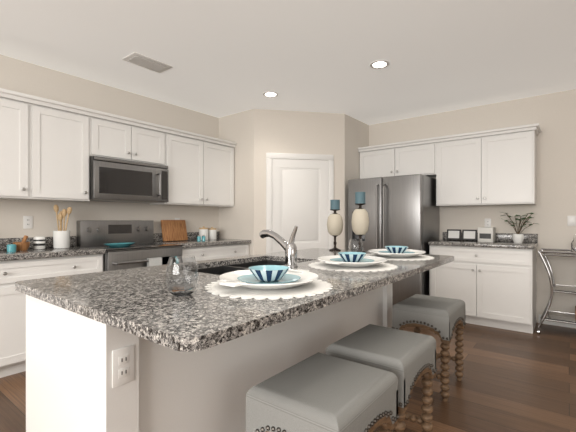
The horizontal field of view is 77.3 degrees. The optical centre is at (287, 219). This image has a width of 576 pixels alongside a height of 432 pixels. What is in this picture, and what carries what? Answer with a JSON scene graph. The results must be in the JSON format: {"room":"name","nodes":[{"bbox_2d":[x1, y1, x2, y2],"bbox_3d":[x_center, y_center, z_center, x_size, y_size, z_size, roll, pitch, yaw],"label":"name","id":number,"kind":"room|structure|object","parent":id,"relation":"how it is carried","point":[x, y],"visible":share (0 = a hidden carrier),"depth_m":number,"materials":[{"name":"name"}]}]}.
{"room":"kitchen","nodes":[
{"label":"kitchen","id":0,"kind":"room"},
{"bbox_2d":[0,55,218,245],"bbox_3d":[-2.606,-0.125,3.096,0.120,2.630,8.710,0,0,38],"label":"wall","id":1,"kind":"structure","parent":0,"point":[20,76],"depth_m":3.74,"materials":[{"name":"paint"}]},
{"bbox_2d":[23,216,32,228],"bbox_3d":[-2.375,0.020,3.289,0.006,0.116,0.072,0,0,38],"label":"electrical outlet","id":2,"kind":"object","parent":1,"relation":"attached to","point":[27,222],"visible":1,"depth_m":3.28,"materials":[{"name":"plastic"}]},
{"bbox_2d":[0,88,236,206],"bbox_3d":[-2.014,-0.610,3.446,0.374,0.860,3.841,0,0,38],"label":"upper cabinet","id":3,"kind":"object","parent":1,"relation":"attached to","point":[48,147],"visible":1,"depth_m":3.35,"materials":[{"name":"white wood"}]},
{"bbox_2d":[89,156,168,202],"bbox_3d":[-1.702,-0.400,3.785,0.449,0.410,0.796,0,0,38],"label":"microwave","id":4,"kind":"object","parent":3,"relation":"attached to","point":[116,180],"visible":1,"depth_m":3.62,"materials":[{"name":"silver metal"}]},
{"bbox_2d":[0,322,575,431],"bbox_3d":[0.475,1.240,0.689,7.940,0.100,8.710,0,0,38],"label":"floor","id":5,"kind":"structure","parent":0,"point":[514,381],"depth_m":2.56,"materials":[{"name":"brown wood"}]},
{"bbox_2d":[0,231,250,377],"bbox_3d":[-1.900,0.675,3.376,0.640,1.030,3.811,0,0,38],"label":"base cabinet","id":6,"kind":"object","parent":5,"relation":"on","point":[49,260],"visible":0.42,"depth_m":2.86,"materials":[{"name":"wood"}]},
{"bbox_2d":[7,244,16,251],"bbox_3d":[-2.264,0.229,2.949,0.066,0.060,0.066,0,0,38],"label":"jar","id":7,"kind":"object","parent":6,"relation":"on","point":[11,247],"visible":1,"depth_m":2.92,"materials":[{"name":"ceramic"}]},
{"bbox_2d":[13,235,29,250],"bbox_3d":[-2.272,0.195,3.069,0.120,0.128,0.120,0,0,38],"label":"pestle","id":8,"kind":"object","parent":6,"relation":"on","point":[23,245],"visible":0.85,"depth_m":3.04,"materials":[{"name":"brown wood"}]},
{"bbox_2d":[33,236,45,248],"bbox_3d":[-2.227,0.204,3.224,0.091,0.110,0.091,0,0,38],"label":"jar","id":9,"kind":"object","parent":6,"relation":"on","point":[39,242],"visible":1,"depth_m":3.19,"materials":[{"name":"white ceramic"}]},
{"bbox_2d":[53,205,71,248],"bbox_3d":[-2.091,0.059,3.329,0.140,0.401,0.138,0,0,38],"label":"utensil crock","id":10,"kind":"object","parent":6,"relation":"on","point":[61,238],"visible":1,"depth_m":3.31,"materials":[{"name":"white ceramic"}]},
{"bbox_2d":[161,220,187,241],"bbox_3d":[-1.391,0.128,4.412,0.077,0.257,0.340,0,0,38],"label":"cutting board","id":11,"kind":"object","parent":6,"relation":"on","point":[174,230],"visible":1,"depth_m":4.39,"materials":[{"name":"brown wood"}]},
{"bbox_2d":[199,226,207,239],"bbox_3d":[-1.092,0.171,4.660,0.116,0.176,0.116,0,0,38],"label":"canister","id":12,"kind":"object","parent":6,"relation":"on","point":[203,231],"visible":0.79,"depth_m":4.62,"materials":[{"name":"white ceramic"}]},
{"bbox_2d":[208,227,216,239],"bbox_3d":[-1.006,0.176,4.771,0.116,0.166,0.116,0,0,38],"label":"canister","id":13,"kind":"object","parent":6,"relation":"on","point":[212,233],"visible":0.98,"depth_m":4.72,"materials":[{"name":"white ceramic"}]},
{"bbox_2d":[77,220,182,270],"bbox_3d":[-1.593,0.598,3.701,0.724,1.185,0.798,0,0,38],"label":"range","id":14,"kind":"object","parent":5,"relation":"on","point":[144,250],"visible":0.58,"depth_m":3.64,"materials":[{"name":"silver metal"}]},
{"bbox_2d":[104,243,133,246],"bbox_3d":[-1.662,0.246,3.558,0.184,0.030,0.311,0,0,38],"label":"dish","id":15,"kind":"object","parent":14,"relation":"on","point":[118,244],"visible":0.96,"depth_m":3.50,"materials":[{"name":"ceramic"}]},
{"bbox_2d":[21,256,391,431],"bbox_3d":[-0.153,0.742,2.200,0.753,0.897,2.240,0,0,38],"label":"kitchen island","id":16,"kind":"object","parent":5,"relation":"on","point":[141,349],"depth_m":1.38,"materials":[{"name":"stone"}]},
{"bbox_2d":[15,265,342,355],"bbox_3d":[-0.487,0.276,1.409,1.208,0.032,0.660,0,0,38],"label":"island countertop","id":17,"kind":"structure","parent":16,"relation":"on","point":[139,302],"depth_m":1.12,"materials":[{"name":"grey stone"}]},
{"bbox_2d":[165,255,198,295],"bbox_3d":[-0.367,0.193,1.252,0.112,0.132,0.112,0,0,38],"label":"wine glass","id":18,"kind":"object","parent":17,"relation":"on","point":[182,275],"visible":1,"depth_m":1.21,"materials":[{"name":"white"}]},
{"bbox_2d":[204,265,332,299],"bbox_3d":[-0.074,0.223,1.416,0.500,0.072,0.500,0,0,38],"label":"place setting","id":19,"kind":"object","parent":17,"relation":"on","point":[270,282],"visible":1,"depth_m":1.34,"materials":[{"name":"white ceramic"}]},
{"bbox_2d":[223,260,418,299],"bbox_3d":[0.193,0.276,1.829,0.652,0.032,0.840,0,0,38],"label":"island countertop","id":20,"kind":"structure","parent":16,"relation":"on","point":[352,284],"depth_m":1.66,"materials":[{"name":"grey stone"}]},
{"bbox_2d":[259,226,297,267],"bbox_3d":[-0.058,0.145,2.038,0.264,0.228,0.072,0,0,38],"label":"faucet","id":21,"kind":"object","parent":20,"relation":"on","point":[290,248],"visible":0.98,"depth_m":1.97,"materials":[{"name":"silver metal"}]},
{"bbox_2d":[308,252,396,271],"bbox_3d":[0.362,0.223,2.039,0.500,0.072,0.500,0,0,38],"label":"place setting","id":22,"kind":"object","parent":20,"relation":"on","point":[352,261],"visible":1,"depth_m":1.97,"materials":[{"name":"white ceramic"}]},
{"bbox_2d":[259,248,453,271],"bbox_3d":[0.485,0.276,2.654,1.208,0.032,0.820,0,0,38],"label":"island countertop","id":23,"kind":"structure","parent":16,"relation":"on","point":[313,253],"depth_m":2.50,"materials":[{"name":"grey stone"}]},
{"bbox_2d":[327,200,342,250],"bbox_3d":[0.401,0.044,3.063,0.138,0.430,0.140,0,0,38],"label":"candle holder","id":24,"kind":"object","parent":23,"relation":"on","point":[335,224],"visible":1,"depth_m":3.02,"materials":[{"name":"beige ceramic"}]},
{"bbox_2d":[348,239,362,251],"bbox_3d":[0.478,0.197,2.545,0.106,0.124,0.106,0,0,38],"label":"wine glass","id":25,"kind":"object","parent":23,"relation":"on","point":[355,245],"visible":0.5,"depth_m":2.50,"materials":[{"name":"clear glass"}]},
{"bbox_2d":[351,192,368,252],"bbox_3d":[0.575,0.019,2.863,0.138,0.480,0.140,0,0,38],"label":"candle holder","id":26,"kind":"object","parent":23,"relation":"on","point":[360,221],"visible":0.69,"depth_m":2.82,"materials":[{"name":"beige ceramic"}]},
{"bbox_2d":[366,246,433,260],"bbox_3d":[0.764,0.223,2.537,0.500,0.072,0.500,0,0,38],"label":"place setting","id":27,"kind":"object","parent":23,"relation":"on","point":[399,253],"visible":0.9,"depth_m":2.46,"materials":[{"name":"white ceramic"}]},
{"bbox_2d":[246,352,398,431],"bbox_3d":[0.141,0.890,1.349,0.399,0.600,0.481,0,0,38],"label":"stool","id":28,"kind":"object","parent":5,"relation":"on","point":[319,392],"visible":1,"depth_m":1.25,"materials":[{"name":"fabric"}]},
{"bbox_2d":[326,324,436,431],"bbox_3d":[0.471,0.890,1.789,0.399,0.600,0.481,0,0,38],"label":"stool","id":29,"kind":"object","parent":5,"relation":"on","point":[407,359],"visible":0.56,"depth_m":1.69,"materials":[{"name":"fabric"}]},
{"bbox_2d":[348,174,438,307],"bbox_3d":[1.392,0.325,4.786,0.960,1.730,0.837,0,0,38],"label":"refrigerator","id":30,"kind":"object","parent":5,"relation":"on","point":[402,210],"visible":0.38,"depth_m":4.42,"materials":[{"name":"silver metal"}]},
{"bbox_2d":[391,294,466,401],"bbox_3d":[1.032,0.890,2.620,0.399,0.600,0.481,0,0,38],"label":"stool","id":31,"kind":"object","parent":5,"relation":"on","point":[442,318],"visible":0.67,"depth_m":2.47,"materials":[{"name":"fabric"}]},
{"bbox_2d":[428,232,537,333],"bbox_3d":[2.286,0.675,4.237,1.045,1.030,0.640,0,0,38],"label":"base cabinet","id":32,"kind":"object","parent":5,"relation":"on","point":[491,284],"visible":0.94,"depth_m":3.96,"materials":[{"name":"wood"}]},
{"bbox_2d":[447,229,460,239],"bbox_3d":[2.105,0.188,4.562,0.165,0.138,0.058,0,0,38],"label":"picture frame","id":33,"kind":"object","parent":32,"relation":"on","point":[453,234],"visible":1,"depth_m":4.55,"materials":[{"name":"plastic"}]},
{"bbox_2d":[462,230,476,240],"bbox_3d":[2.247,0.188,4.451,0.165,0.138,0.058,0,0,38],"label":"picture frame","id":34,"kind":"object","parent":32,"relation":"on","point":[469,235],"visible":1,"depth_m":4.44,"materials":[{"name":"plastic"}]},
{"bbox_2d":[478,227,494,241],"bbox_3d":[2.377,0.174,4.309,0.160,0.170,0.182,0,0,38],"label":"box","id":35,"kind":"object","parent":32,"relation":"on","point":[486,234],"visible":1,"depth_m":4.24,"materials":[{"name":"paper"}]},
{"bbox_2d":[501,212,536,242],"bbox_3d":[2.638,0.081,4.115,0.410,0.357,0.426,0,0,38],"label":"potted plant","id":36,"kind":"object","parent":32,"relation":"on","point":[517,238],"visible":1,"depth_m":4.08,"materials":[{"name":"green plant"}]},
{"bbox_2d":[537,235,575,333],"bbox_3d":[3.073,0.671,3.665,0.852,1.036,0.468,0,0,38],"label":"bar cart","id":37,"kind":"object","parent":5,"relation":"on","point":[561,317],"visible":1,"depth_m":3.72,"materials":[{"name":"silver metal"}]},
{"bbox_2d":[0,0,575,124],"bbox_3d":[0.475,-1.490,0.689,7.940,0.100,8.710,0,0,38],"label":"ceiling","id":38,"kind":"structure","parent":0,"point":[222,58],"depth_m":3.04,"materials":[{"name":"paint"}]},
{"bbox_2d":[122,52,172,72],"bbox_3d":[-1.281,-1.433,3.298,0.220,0.012,0.380,0,0,38],"label":"ceiling vent","id":39,"kind":"object","parent":38,"relation":"in","point":[135,58],"visible":1,"depth_m":3.27,"materials":[{"name":"white metal"}]},
{"bbox_2d":[263,91,277,96],"bbox_3d":[-0.199,-1.435,4.115,0.176,0.006,0.176,0,0,38],"label":"recessed light","id":40,"kind":"object","parent":38,"relation":"in","point":[270,94],"visible":1,"depth_m":4.11,"materials":[{"name":"white"}]},
{"bbox_2d":[370,60,388,68],"bbox_3d":[0.846,-1.435,3.324,0.176,0.006,0.176,0,0,38],"label":"recessed light","id":41,"kind":"object","parent":38,"relation":"in","point":[378,64],"visible":1,"depth_m":3.32,"materials":[{"name":"white"}]},
{"bbox_2d":[219,109,368,254],"bbox_3d":[0.125,-0.124,5.276,1.499,2.629,1.669,0,0,38],"label":"wall","id":42,"kind":"structure","parent":0,"point":[256,135],"depth_m":4.80,"materials":[{"name":"paint"}]},
{"bbox_2d":[266,153,333,252],"bbox_3d":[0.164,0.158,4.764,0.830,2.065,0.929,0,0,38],"label":"door","id":43,"kind":"structure","parent":42,"relation":"attached to","point":[300,192],"depth_m":4.75,"materials":[{"name":"white wood"}]},
{"bbox_2d":[369,89,575,322],"bbox_3d":[3.166,-0.125,4.036,7.820,2.630,0.120,0,0,38],"label":"wall","id":44,"kind":"structure","parent":0,"point":[553,115],"depth_m":4.16,"materials":[{"name":"paint"}]},
{"bbox_2d":[358,139,433,178],"bbox_3d":[1.550,-0.795,5.009,1.065,0.430,0.329,0,0,38],"label":"upper cabinet","id":45,"kind":"object","parent":44,"relation":"attached to","point":[398,159],"depth_m":4.85,"materials":[{"name":"white wood"}]},
{"bbox_2d":[434,127,537,206],"bbox_3d":[2.375,-0.595,4.365,1.030,0.830,0.329,0,0,38],"label":"upper cabinet","id":46,"kind":"object","parent":44,"relation":"attached to","point":[489,167],"depth_m":4.20,"materials":[{"name":"white wood"}]},
{"bbox_2d":[485,219,490,226],"bbox_3d":[2.489,0.040,4.485,0.072,0.116,0.006,0,0,38],"label":"electrical outlet","id":47,"kind":"object","parent":44,"relation":"attached to","point":[487,222],"visible":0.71,"depth_m":4.48,"materials":[{"name":"plastic"}]},
{"bbox_2d":[538,314,575,327],"bbox_3d":[4.492,1.140,2.915,4.050,0.100,0.015,0,0,38],"label":"baseboard","id":48,"kind":"structure","parent":44,"relation":"attached to","point":[558,323],"depth_m":4.04,"materials":[{"name":"white wood"}]},
{"bbox_2d":[567,216,575,225],"bbox_3d":[3.133,0.010,3.978,0.072,0.116,0.012,0,0,38],"label":"light switch","id":49,"kind":"object","parent":44,"relation":"attached to","point":[571,220],"visible":1,"depth_m":3.98,"materials":[{"name":"plastic"}]}
]}

